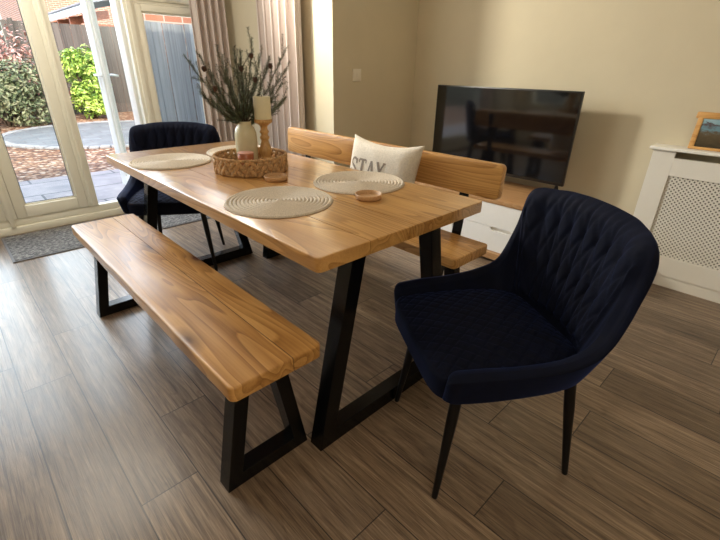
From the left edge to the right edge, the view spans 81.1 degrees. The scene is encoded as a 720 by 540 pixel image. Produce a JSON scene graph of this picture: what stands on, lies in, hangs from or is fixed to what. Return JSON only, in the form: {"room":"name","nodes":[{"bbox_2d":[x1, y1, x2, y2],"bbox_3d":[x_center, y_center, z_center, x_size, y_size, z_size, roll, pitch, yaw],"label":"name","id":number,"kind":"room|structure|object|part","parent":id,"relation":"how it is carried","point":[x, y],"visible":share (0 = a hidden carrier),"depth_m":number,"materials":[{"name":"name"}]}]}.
{"room":"dining room","nodes":[
{"label":"dining room","id":0,"kind":"room"},
{"bbox_2d":[224,0,418,167],"bbox_3d":[-0.446,-1.858,3.847,0.919,2.400,1.689,-22,34,-39],"label":"wall","id":1,"kind":"structure","parent":0,"point":[378,38],"depth_m":3.27,"materials":[{"name":"paint"}]},
{"bbox_2d":[256,0,305,156],"bbox_3d":[-0.624,-1.574,3.325,0.122,2.300,0.573,-22,34,-39],"label":"curtain","id":2,"kind":"object","parent":1,"relation":"hanging from","point":[275,18],"visible":0.5,"depth_m":3.24,"materials":[{"name":"fabric"}]},
{"bbox_2d":[353,69,360,80],"bbox_3d":[-0.021,-1.471,3.176,0.086,0.086,0.014,-22,34,-39],"label":"light switch","id":3,"kind":"object","parent":1,"relation":"attached to","point":[356,72],"visible":1,"depth_m":3.17,"materials":[{"name":"plastic"}]},
{"bbox_2d":[0,213,719,539],"bbox_3d":[-0.103,0.745,1.378,5.342,0.120,6.696,-22,34,-39],"label":"floor","id":4,"kind":"structure","parent":0,"point":[109,430],"depth_m":1.54,"materials":[{"name":"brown wood"}]},
{"bbox_2d":[1,213,210,262],"bbox_3d":[-1.852,-0.408,3.552,1.815,0.010,0.580,-22,34,-39],"label":"door mat","id":5,"kind":"object","parent":4,"relation":"on","point":[37,244],"visible":0.48,"depth_m":3.13,"materials":[{"name":"grey fabric"}]},
{"bbox_2d":[117,122,224,270],"bbox_3d":[-1.185,-0.476,2.734,0.601,0.867,0.585,-4,26,-10],"label":"dining chair","id":6,"kind":"object","parent":4,"relation":"on","point":[156,135],"visible":0.33,"depth_m":2.73,"materials":[{"name":"blue fabric"}]},
{"bbox_3d":[-1.411,-0.334,2.960,0.090,0.409,0.033,22,33,36],"label":"leg","id":7,"kind":"part","parent":6,"relation":"part of","materials":[{"name":"black metal"}]},
{"bbox_3d":[-1.174,-0.474,2.669,0.480,0.098,0.464,-4,26,-10],"label":"seat","id":8,"kind":"part","parent":6,"relation":"part of","materials":[{"name":"blue fabric"}]},
{"bbox_3d":[-1.184,-0.666,2.652,0.601,0.454,0.567,-4,26,-10],"label":"backrest","id":9,"kind":"part","parent":6,"relation":"part of","materials":[{"name":"blue fabric"}]},
{"bbox_3d":[-0.958,-0.187,2.672,0.090,0.409,0.033,22,33,36],"label":"leg","id":10,"kind":"part","parent":6,"relation":"part of","materials":[{"name":"black metal"}]},
{"bbox_3d":[-1.032,-0.360,3.026,0.033,0.409,0.090,13,29,24],"label":"leg","id":11,"kind":"part","parent":6,"relation":"part of","materials":[{"name":"black metal"}]},
{"bbox_2d":[71,214,319,492],"bbox_3d":[-0.775,0.215,1.757,0.309,0.485,1.609,-22,34,-39],"label":"bench","id":12,"kind":"object","parent":4,"relation":"on","point":[243,346],"visible":1,"depth_m":1.38,"materials":[{"name":"brown wood"}]},
{"bbox_3d":[-0.772,0.016,1.661,0.296,0.043,1.609,-22,34,-39],"label":"seat","id":13,"kind":"part","parent":12,"relation":"part of","materials":[{"name":"brown wood"}]},
{"bbox_2d":[106,141,481,450],"bbox_3d":[-0.455,-0.089,2.067,0.785,0.770,1.812,-22,34,-39],"label":"dining table","id":14,"kind":"object","parent":4,"relation":"on","point":[341,235],"visible":0.6,"depth_m":1.46,"materials":[{"name":"brown wood"}]},
{"bbox_2d":[128,153,211,169],"bbox_3d":[-0.944,-0.546,2.102,0.384,0.008,0.384,18,31,31],"label":"placemat","id":15,"kind":"object","parent":14,"relation":"on","point":[169,161],"visible":1,"depth_m":2.07,"materials":[{"name":"fabric"}]},
{"bbox_2d":[207,145,273,155],"bbox_3d":[-0.662,-0.670,2.365,0.384,0.008,0.384,4,26,6],"label":"placemat","id":16,"kind":"object","parent":14,"relation":"on","point":[210,152],"visible":0.15,"depth_m":2.39,"materials":[{"name":"fabric"}]},
{"bbox_2d":[212,147,288,177],"bbox_3d":[-0.503,-0.503,1.949,0.338,0.080,0.337,-6,27,-13],"label":"woven tray","id":17,"kind":"object","parent":14,"relation":"on","point":[224,163],"visible":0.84,"depth_m":1.83,"materials":[{"name":"wicker"}]},
{"bbox_2d":[237,151,253,165],"bbox_3d":[-0.518,-0.498,1.917,0.072,0.076,0.072,-22,34,-39],"label":"jar candle","id":18,"kind":"object","parent":17,"relation":"on","point":[242,155],"visible":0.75,"depth_m":1.88,"materials":[{"name":"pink wax"}]},
{"bbox_3d":[-0.518,-0.529,1.901,0.072,0.006,0.072,-22,34,-39],"label":"lid","id":19,"kind":"part","parent":18,"relation":"part of","materials":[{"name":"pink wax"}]},
{"bbox_2d":[234,120,257,163],"bbox_3d":[-0.534,-0.597,1.980,0.101,0.199,0.101,-22,34,-39],"label":"vase","id":20,"kind":"object","parent":17,"relation":"on","point":[245,134],"visible":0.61,"depth_m":1.93,"materials":[{"name":"beige ceramic"}]},
{"bbox_2d":[183,26,290,124],"bbox_3d":[-0.541,-0.808,1.950,0.538,0.567,0.284,-22,34,-39],"label":"fir branches","id":21,"kind":"object","parent":20,"relation":"in","point":[245,112],"visible":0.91,"depth_m":1.90,"materials":[{"name":"green plant"}]},
{"bbox_2d":[254,119,271,162],"bbox_3d":[-0.451,-0.607,1.995,0.083,0.207,0.083,-22,34,-39],"label":"candle holder","id":22,"kind":"object","parent":17,"relation":"in","point":[265,148],"visible":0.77,"depth_m":1.98,"materials":[{"name":"brown wood"}]},
{"bbox_2d":[253,95,271,119],"bbox_3d":[-0.449,-0.746,1.927,0.077,0.105,0.077,-22,34,-39],"label":"pillar candle","id":23,"kind":"object","parent":22,"relation":"on","point":[261,104],"visible":1,"depth_m":1.90,"materials":[{"name":"beige wax"}]},
{"bbox_2d":[264,173,287,181],"bbox_3d":[-0.359,-0.395,1.794,0.101,0.020,0.101,-22,34,-39],"label":"coaster","id":24,"kind":"object","parent":14,"relation":"on","point":[270,177],"visible":1,"depth_m":1.79,"materials":[{"name":"brown wood"}]},
{"bbox_2d":[224,186,332,218],"bbox_3d":[-0.289,-0.251,1.513,0.384,0.008,0.384,13,28,24],"label":"placemat","id":25,"kind":"object","parent":14,"relation":"on","point":[274,202],"visible":1,"depth_m":1.48,"materials":[{"name":"fabric"}]},
{"bbox_2d":[313,171,404,194],"bbox_3d":[-0.004,-0.373,1.774,0.384,0.008,0.384,0,26,-2],"label":"placemat","id":26,"kind":"object","parent":14,"relation":"on","point":[343,182],"visible":0.98,"depth_m":1.75,"materials":[{"name":"fabric"}]},
{"bbox_2d":[355,190,381,201],"bbox_3d":[0.031,-0.275,1.559,0.101,0.020,0.101,-22,34,-39],"label":"coaster","id":27,"kind":"object","parent":14,"relation":"on","point":[362,195],"visible":1,"depth_m":1.57,"materials":[{"name":"brown wood"}]},
{"bbox_2d":[263,127,506,275],"bbox_3d":[-0.042,-0.289,2.414,0.366,0.839,1.612,-22,34,-39],"label":"bench","id":28,"kind":"object","parent":4,"relation":"on","point":[480,178],"visible":0.49,"depth_m":2.00,"materials":[{"name":"brown wood"}]},
{"bbox_2d":[350,134,424,183],"bbox_3d":[0.107,-0.483,2.206,0.173,0.382,0.480,-22,34,-39],"label":"cushion","id":29,"kind":"object","parent":28,"relation":"on","point":[403,163],"visible":0.42,"depth_m":2.09,"materials":[{"name":"beige fabric"}]},
{"bbox_3d":[0.072,-0.639,2.360,0.046,0.158,1.598,-22,34,-39],"label":"backrest","id":30,"kind":"part","parent":28,"relation":"part of","materials":[{"name":"brown wood"}]},
{"bbox_3d":[-0.062,-0.320,2.377,0.270,0.043,1.612,-22,34,-39],"label":"seat","id":31,"kind":"part","parent":28,"relation":"part of","materials":[{"name":"brown wood"}]},
{"bbox_2d":[415,181,537,259],"bbox_3d":[0.859,-0.445,3.232,0.550,0.430,1.520,-22,34,-39],"label":"tv cabinet","id":32,"kind":"object","parent":4,"relation":"on","point":[497,220],"visible":0.16,"depth_m":2.88,"materials":[{"name":"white wood"}]},
{"bbox_3d":[0.429,-0.442,3.351,0.018,0.167,0.742,-22,34,-39],"label":"drawer","id":33,"kind":"part","parent":32,"relation":"part of","materials":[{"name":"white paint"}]},
{"bbox_3d":[0.948,-0.199,2.867,0.018,0.167,0.742,-22,34,-39],"label":"drawer","id":34,"kind":"part","parent":32,"relation":"part of","materials":[{"name":"white paint"}]},
{"bbox_3d":[0.950,-0.348,2.794,0.018,0.158,0.742,-22,34,-39],"label":"drawer","id":35,"kind":"part","parent":32,"relation":"part of","materials":[{"name":"white paint"}]},
{"bbox_2d":[432,85,584,188],"bbox_3d":[0.975,-0.956,3.034,0.194,0.662,1.085,-22,34,-39],"label":"television","id":36,"kind":"object","parent":32,"relation":"on","point":[531,132],"visible":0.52,"depth_m":2.92,"materials":[{"name":"black glass"}]},
{"bbox_2d":[394,188,659,498],"bbox_3d":[0.441,0.212,1.366,0.585,0.867,0.601,-4,26,-11],"label":"dining chair","id":37,"kind":"object","parent":4,"relation":"on","point":[574,271],"visible":1,"depth_m":1.25,"materials":[{"name":"blue fabric"}]},
{"bbox_3d":[0.183,0.352,1.595,0.090,0.409,0.033,13,28,24],"label":"leg","id":38,"kind":"part","parent":37,"relation":"part of","materials":[{"name":"black metal"}]},
{"bbox_3d":[0.260,0.517,1.255,0.033,0.409,0.090,21,32,35],"label":"leg","id":39,"kind":"part","parent":37,"relation":"part of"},
{"bbox_3d":[0.383,0.192,1.343,0.464,0.098,0.480,-4,26,-11],"label":"seat","id":40,"kind":"part","parent":37,"relation":"part of","materials":[{"name":"blue fabric"}]},
{"bbox_3d":[0.453,0.025,1.277,0.567,0.454,0.601,-4,26,-11],"label":"backrest","id":41,"kind":"part","parent":37,"relation":"part of","materials":[{"name":"blue fabric"}]},
{"bbox_3d":[0.653,0.488,1.329,0.090,0.409,0.033,13,28,24],"label":"leg","id":42,"kind":"part","parent":37,"relation":"part of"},
{"bbox_2d":[633,143,719,303],"bbox_3d":[2.156,-0.172,2.260,0.135,0.821,1.244,-22,34,-39],"label":"radiator cover","id":43,"kind":"object","parent":4,"relation":"on","point":[691,278],"visible":0.77,"depth_m":2.45,"materials":[{"name":"white wood"}]},
{"bbox_2d":[650,143,719,156],"bbox_3d":[2.162,-0.533,2.085,0.135,0.018,1.244,-22,34,-39],"label":"shelf","id":44,"kind":"object","parent":43,"relation":"attached to","point":[658,148],"depth_m":2.38,"materials":[{"name":"white wood"}]},
{"bbox_2d":[650,176,719,270],"bbox_3d":[2.128,-0.175,2.228,0.004,0.483,0.988,-22,34,-39],"label":"grille","id":45,"kind":"object","parent":43,"relation":"attached to","point":[658,201],"depth_m":2.44,"materials":[{"name":"white metal"}]},
{"bbox_2d":[687,112,719,151],"bbox_3d":[1.982,-0.729,2.242,0.075,0.193,0.352,-22,34,-39],"label":"picture frame","id":46,"kind":"object","parent":43,"relation":"on","point":[706,133],"visible":1,"depth_m":2.30,"materials":[{"name":"brown wood"}]},
{"bbox_2d":[694,119,719,148],"bbox_3d":[1.971,-0.718,2.234,0.031,0.159,0.290,-22,34,-39],"label":"picture","id":47,"kind":"object","parent":46,"relation":"attached to","point":[706,131],"depth_m":2.30},
{"bbox_2d":[410,0,719,231],"bbox_3d":[2.211,-0.952,2.062,0.150,2.400,5.477,-22,34,-39],"label":"wall","id":48,"kind":"structure","parent":0,"point":[645,70],"depth_m":2.69,"materials":[{"name":"paint"}]},
{"bbox_2d":[653,177,719,269],"bbox_3d":[2.170,-0.177,2.273,0.058,0.580,0.964,-22,34,-39],"label":"radiator","id":49,"kind":"object","parent":48,"relation":"attached to","point":[673,177],"visible":0.03,"depth_m":2.45,"materials":[{"name":"metal"}]},
{"bbox_3d":[-2.835,-1.338,2.701,4.273,2.400,0.200,-22,34,-39],"label":"wall","id":50,"kind":"structure","parent":0,"visible":0},
{"bbox_2d":[0,203,6,221],"bbox_3d":[-3.112,-1.084,2.423,1.175,1.942,0.061,-22,34,-39],"label":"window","id":51,"kind":"structure","parent":50,"relation":"in","point":[2,215],"depth_m":3.16,"materials":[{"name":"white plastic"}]},
{"bbox_2d":[0,0,98,218],"bbox_3d":[-2.436,-1.356,3.006,0.562,1.942,0.087,-22,34,-39],"label":"door","id":52,"kind":"structure","parent":50,"relation":"in","point":[34,14],"depth_m":3.19,"materials":[{"name":"white plastic"}]},
{"bbox_2d":[0,0,155,237],"bbox_3d":[-2.471,-1.314,2.984,2.940,2.120,0.084,-22,34,-39],"label":"trim","id":53,"kind":"structure","parent":50,"relation":"attached to","point":[13,225],"depth_m":3.41,"materials":[{"name":"white plastic"}]},
{"bbox_2d":[80,0,143,184],"bbox_3d":[-2.109,-1.670,3.661,0.515,1.930,0.171,16,30,28],"label":"door","id":54,"kind":"structure","parent":50,"relation":"in","point":[88,9],"depth_m":3.63,"materials":[{"name":"white plastic"}]},
{"bbox_3d":[-2.257,-1.708,3.747,0.128,0.200,0.171,16,30,28],"label":"handle","id":55,"kind":"part","parent":54,"relation":"part of","materials":[{"name":"white plastic"}]},
{"bbox_2d":[133,0,190,121],"bbox_3d":[-1.587,-1.684,3.708,0.540,1.942,0.122,-22,34,-39],"label":"window","id":56,"kind":"structure","parent":50,"relation":"in","point":[181,8],"depth_m":3.47,"materials":[{"name":"white plastic"}]},
{"bbox_3d":[-1.591,-2.384,3.385,0.540,0.400,0.072,-22,34,-39],"label":"sash","id":57,"kind":"part","parent":56,"relation":"part of","materials":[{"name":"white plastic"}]},
{"bbox_2d":[189,0,237,141],"bbox_3d":[-1.295,-1.798,3.767,0.301,2.300,0.092,-18,31,-33],"label":"curtain","id":58,"kind":"object","parent":50,"relation":"hanging from","point":[208,17],"visible":0.41,"depth_m":3.69,"materials":[{"name":"fabric"}]},
{"label":"outside","id":59,"kind":"structure","parent":0,"visible":0},
{"bbox_2d":[0,111,133,181],"bbox_3d":[-8.586,-4.062,11.351,21.000,0.200,16.380,-22,34,-39],"label":"gravel bed","id":60,"kind":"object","parent":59,"point":[28,164],"visible":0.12,"depth_m":6.31,"materials":[{"name":"brown gravel"}]},
{"bbox_2d":[0,22,43,120],"bbox_3d":[-8.225,-4.484,9.616,2.317,2.115,1.141,-22,34,-39],"label":"shrub","id":61,"kind":"object","parent":60,"relation":"on","point":[4,55],"visible":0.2,"depth_m":9.61,"materials":[{"name":"pink plant"}]},
{"bbox_2d":[0,57,51,126],"bbox_3d":[-7.645,-3.781,8.963,2.351,1.426,1.485,-22,34,-39],"label":"shrub","id":62,"kind":"object","parent":60,"relation":"on","point":[15,95],"visible":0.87,"depth_m":9.01,"materials":[{"name":"green plant"}]},
{"bbox_3d":[-7.637,-3.651,9.189,0.747,0.994,0.447,12,28,22],"label":"stem","id":63,"kind":"part","parent":62,"relation":"part of","materials":[{"name":"green plant"}]},
{"bbox_2d":[0,18,131,117],"bbox_3d":[-9.180,-4.819,10.086,13.090,2.250,0.122,-22,34,-39],"label":"fence","id":64,"kind":"object","parent":60,"relation":"on","point":[64,30],"visible":0.13,"depth_m":11.29,"materials":[{"name":"wood"}]},
{"bbox_2d":[2,120,134,149],"bbox_3d":[-5.090,-2.865,8.710,3.940,0.043,3.940,-22,34,-39],"label":"circle","id":65,"kind":"object","parent":60,"relation":"on","point":[95,134],"visible":0.36,"depth_m":8.01,"materials":[{"name":"grey stone"}]},
{"bbox_2d":[58,44,105,118],"bbox_3d":[-6.824,-4.715,10.552,1.147,1.744,1.161,-22,34,-39],"label":"shrub","id":66,"kind":"object","parent":60,"relation":"on","point":[75,64],"visible":0.81,"depth_m":10.38,"materials":[{"name":"green plant"}]},
{"bbox_3d":[-6.901,-4.514,10.602,0.450,1.336,0.588,-22,34,-39],"label":"stem","id":67,"kind":"part","parent":66,"relation":"part of","materials":[{"name":"green plant"}]},
{"bbox_2d":[48,0,127,110],"bbox_3d":[-8.427,-7.859,14.790,3.626,3.637,7.100,-22,34,-39],"label":"house","id":68,"kind":"structure","parent":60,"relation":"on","point":[74,9],"depth_m":12.43,"materials":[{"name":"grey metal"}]},
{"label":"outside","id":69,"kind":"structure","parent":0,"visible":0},
{"bbox_2d":[0,0,113,43],"bbox_3d":[-13.174,-13.834,21.966,9.200,8.000,6.800,-22,34,-39],"label":"house","id":70,"kind":"structure","parent":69,"point":[8,8],"depth_m":19.01,"materials":[{"name":"red brick"}]},
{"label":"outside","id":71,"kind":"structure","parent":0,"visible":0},
{"bbox_2d":[19,169,125,202],"bbox_3d":[-2.178,-1.070,5.362,21.000,0.215,2.154,-22,34,-39],"label":"paving","id":72,"kind":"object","parent":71,"point":[108,184],"depth_m":4.84,"materials":[{"name":"grey stone"}]},
{"bbox_2d":[142,13,197,122],"bbox_3d":[-1.838,-2.849,5.735,2.300,2.700,0.250,-22,34,-39],"label":"brick wall","id":73,"kind":"structure","parent":72,"relation":"on","point":[167,19],"depth_m":5.02,"materials":[{"name":"brick"}]},
{"bbox_2d":[144,21,205,123],"bbox_3d":[-1.562,-2.263,5.588,2.420,1.750,0.122,-22,34,-39],"label":"fence","id":74,"kind":"object","parent":72,"relation":"on","point":[174,38],"visible":0.06,"depth_m":4.87,"materials":[{"name":"grey wood"}]}
]}

